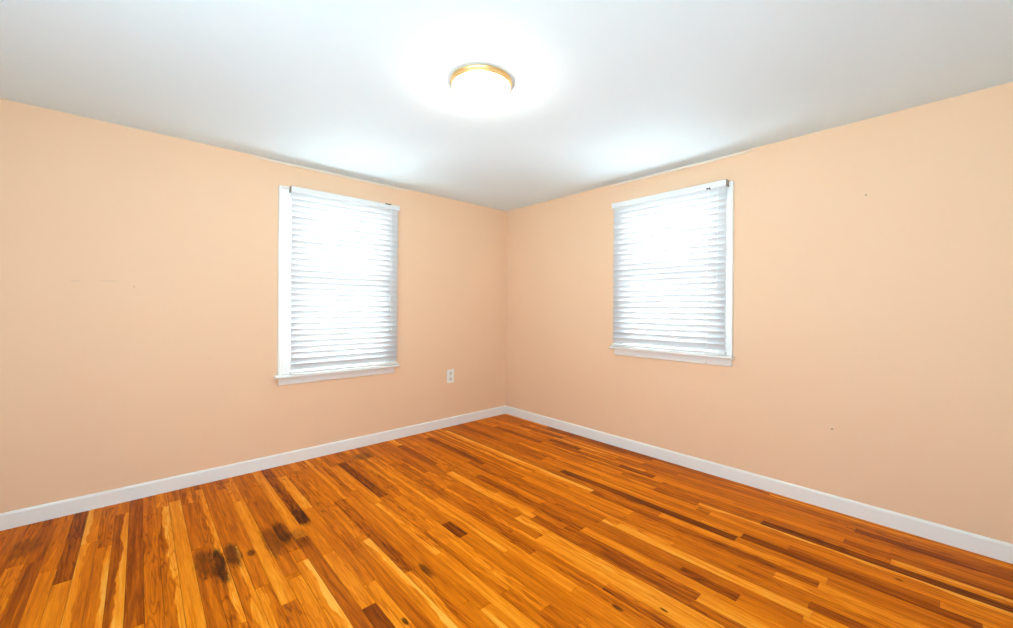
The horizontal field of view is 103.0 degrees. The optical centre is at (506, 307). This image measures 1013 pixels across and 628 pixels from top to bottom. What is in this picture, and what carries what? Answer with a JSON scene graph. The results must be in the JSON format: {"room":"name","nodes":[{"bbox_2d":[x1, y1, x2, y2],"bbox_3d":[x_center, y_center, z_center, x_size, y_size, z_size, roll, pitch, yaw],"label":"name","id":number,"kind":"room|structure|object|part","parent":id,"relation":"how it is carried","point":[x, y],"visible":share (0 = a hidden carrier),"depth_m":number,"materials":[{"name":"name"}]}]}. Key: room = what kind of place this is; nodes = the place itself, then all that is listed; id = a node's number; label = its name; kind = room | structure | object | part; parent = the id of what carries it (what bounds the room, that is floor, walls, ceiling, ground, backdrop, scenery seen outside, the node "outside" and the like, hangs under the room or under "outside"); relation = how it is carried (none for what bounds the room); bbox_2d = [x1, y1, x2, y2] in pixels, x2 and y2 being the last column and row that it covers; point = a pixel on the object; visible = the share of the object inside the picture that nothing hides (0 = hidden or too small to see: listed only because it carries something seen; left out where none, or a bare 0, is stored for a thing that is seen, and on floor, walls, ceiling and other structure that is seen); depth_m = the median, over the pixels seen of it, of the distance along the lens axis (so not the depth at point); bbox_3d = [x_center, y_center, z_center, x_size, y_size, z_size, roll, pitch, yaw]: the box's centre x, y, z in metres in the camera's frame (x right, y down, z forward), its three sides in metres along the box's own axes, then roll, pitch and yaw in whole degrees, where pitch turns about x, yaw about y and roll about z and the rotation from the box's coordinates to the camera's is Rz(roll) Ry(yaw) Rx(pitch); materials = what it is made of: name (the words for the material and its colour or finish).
{"room":"empty bedroom","nodes":[
{"label":"empty bedroom","id":0,"kind":"room"},
{"bbox_2d":[0,98,506,512],"bbox_3d":[-1.591,0.048,3.520,4.440,2.440,0.140,0,0,-42],"label":"wall","id":1,"kind":"structure","parent":0,"point":[139,268],"depth_m":2.78,"materials":[{"name":"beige paint"}]},
{"bbox_2d":[0,405,505,530],"bbox_3d":[-1.599,1.218,3.416,4.300,0.096,0.012,0,0,-42],"label":"baseboard","id":2,"kind":"structure","parent":1,"relation":"attached to","point":[34,514],"depth_m":2.91,"materials":[{"name":"white paint"}]},
{"bbox_2d":[249,155,408,190],"bbox_3d":[-1.462,-1.159,3.534,1.360,0.020,0.020,0,0,-42],"label":"trim","id":3,"kind":"structure","parent":1,"relation":"attached to","point":[267,159],"depth_m":3.45,"materials":[{"name":"beige paint"}]},
{"bbox_2d":[274,185,399,385],"bbox_3d":[-1.490,-0.173,3.592,1.053,1.597,0.266,0,0,-42],"label":"window","id":4,"kind":"structure","parent":1,"relation":"in","point":[283,376],"depth_m":3.24,"materials":[{"name":"white paint"}]},
{"bbox_2d":[289,185,399,373],"bbox_3d":[-1.386,-0.219,3.541,0.940,1.505,0.091,0,0,-42],"label":"window blind","id":5,"kind":"object","parent":4,"relation":"attached to","point":[344,257],"visible":1,"depth_m":3.50,"materials":[{"name":"white"}]},
{"bbox_3d":[-1.391,0.525,3.541,0.929,0.017,0.046,0,0,-42],"label":"rail","id":6,"kind":"part","parent":5,"relation":"part of","materials":[{"name":"white plastic"}]},
{"bbox_3d":[-1.085,-0.460,3.766,0.004,0.933,0.010,0,0,-42],"label":"pull cord","id":7,"kind":"part","parent":5,"relation":"part of","materials":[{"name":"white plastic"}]},
{"bbox_3d":[-1.079,-0.368,3.774,0.004,1.118,0.007,0,0,-42],"label":"pull cord","id":8,"kind":"part","parent":5,"relation":"part of","materials":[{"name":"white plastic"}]},
{"bbox_2d":[447,369,453,382],"bbox_3d":[-0.601,0.734,4.323,0.090,0.144,0.010,0,0,-42],"label":"wall outlet","id":9,"kind":"object","parent":1,"relation":"attached to","point":[450,373],"visible":1,"depth_m":4.32,"materials":[{"name":"white plastic"}]},
{"bbox_2d":[0,0,1012,210],"bbox_3d":[-0.141,-1.213,1.830,4.580,0.100,4.580,0,0,-42],"label":"ceiling","id":10,"kind":"structure","parent":0,"point":[603,93],"depth_m":1.99,"materials":[{"name":"white paint"}]},
{"bbox_2d":[450,64,511,107],"bbox_3d":[-0.130,-1.112,2.079,0.318,0.101,0.318,0,0,-42],"label":"ceiling light","id":11,"kind":"object","parent":10,"relation":"attached to","point":[475,85],"visible":1,"depth_m":1.99,"materials":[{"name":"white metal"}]},
{"bbox_2d":[0,414,1012,627],"bbox_3d":[-0.157,1.337,1.830,4.300,0.120,4.300,0,0,-42],"label":"floor","id":12,"kind":"structure","parent":0,"point":[504,520],"depth_m":2.09,"materials":[{"name":"orange wood"}]},
{"bbox_2d":[505,82,1012,543],"bbox_3d":[1.493,0.068,3.324,0.140,2.440,4.300,0,0,-42],"label":"wall","id":13,"kind":"structure","parent":0,"point":[872,365],"depth_m":2.54,"materials":[{"name":"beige paint"}]},
{"bbox_2d":[609,181,734,366],"bbox_3d":[1.395,-0.251,3.415,0.266,1.384,1.038,0,0,-42],"label":"window","id":14,"kind":"structure","parent":13,"relation":"in","point":[691,357],"depth_m":3.02,"materials":[{"name":"white paint"}]},
{"bbox_2d":[612,179,728,363],"bbox_3d":[1.306,-0.263,3.348,0.095,1.378,0.975,0,0,-42],"label":"window blind","id":15,"kind":"object","parent":14,"relation":"attached to","point":[670,247],"visible":1,"depth_m":3.29,"materials":[{"name":"white"}]},
{"bbox_3d":[1.304,0.341,3.350,0.046,0.017,0.964,0,0,-42],"label":"rail","id":16,"kind":"part","parent":15,"relation":"part of","materials":[{"name":"white plastic"}]},
{"bbox_3d":[1.525,-0.255,3.056,0.014,1.306,0.004,0,0,-42],"label":"pull cord","id":17,"kind":"part","parent":15,"relation":"part of","materials":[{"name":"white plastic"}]},
{"bbox_3d":[1.575,-0.545,3.008,0.008,0.726,0.004,0,0,-42],"label":"pull cord","id":18,"kind":"part","parent":15,"relation":"part of","materials":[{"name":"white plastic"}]},
{"bbox_3d":[1.404,0.029,3.425,0.034,0.616,0.794,0,0,-42],"label":"sash","id":19,"kind":"part","parent":14,"relation":"part of","materials":[{"name":"white paint"}]},
{"bbox_2d":[612,149,754,185],"bbox_3d":[1.384,-1.141,3.347,0.020,0.020,1.210,0,0,-42],"label":"trim","id":20,"kind":"structure","parent":13,"relation":"attached to","point":[734,154],"depth_m":3.26,"materials":[{"name":"beige paint"}]},
{"bbox_2d":[505,406,1012,563],"bbox_3d":[1.434,1.237,3.268,0.012,0.096,4.288,0,0,-42],"label":"baseboard","id":21,"kind":"structure","parent":13,"relation":"attached to","point":[989,547],"depth_m":2.65,"materials":[{"name":"white paint"}]}
]}

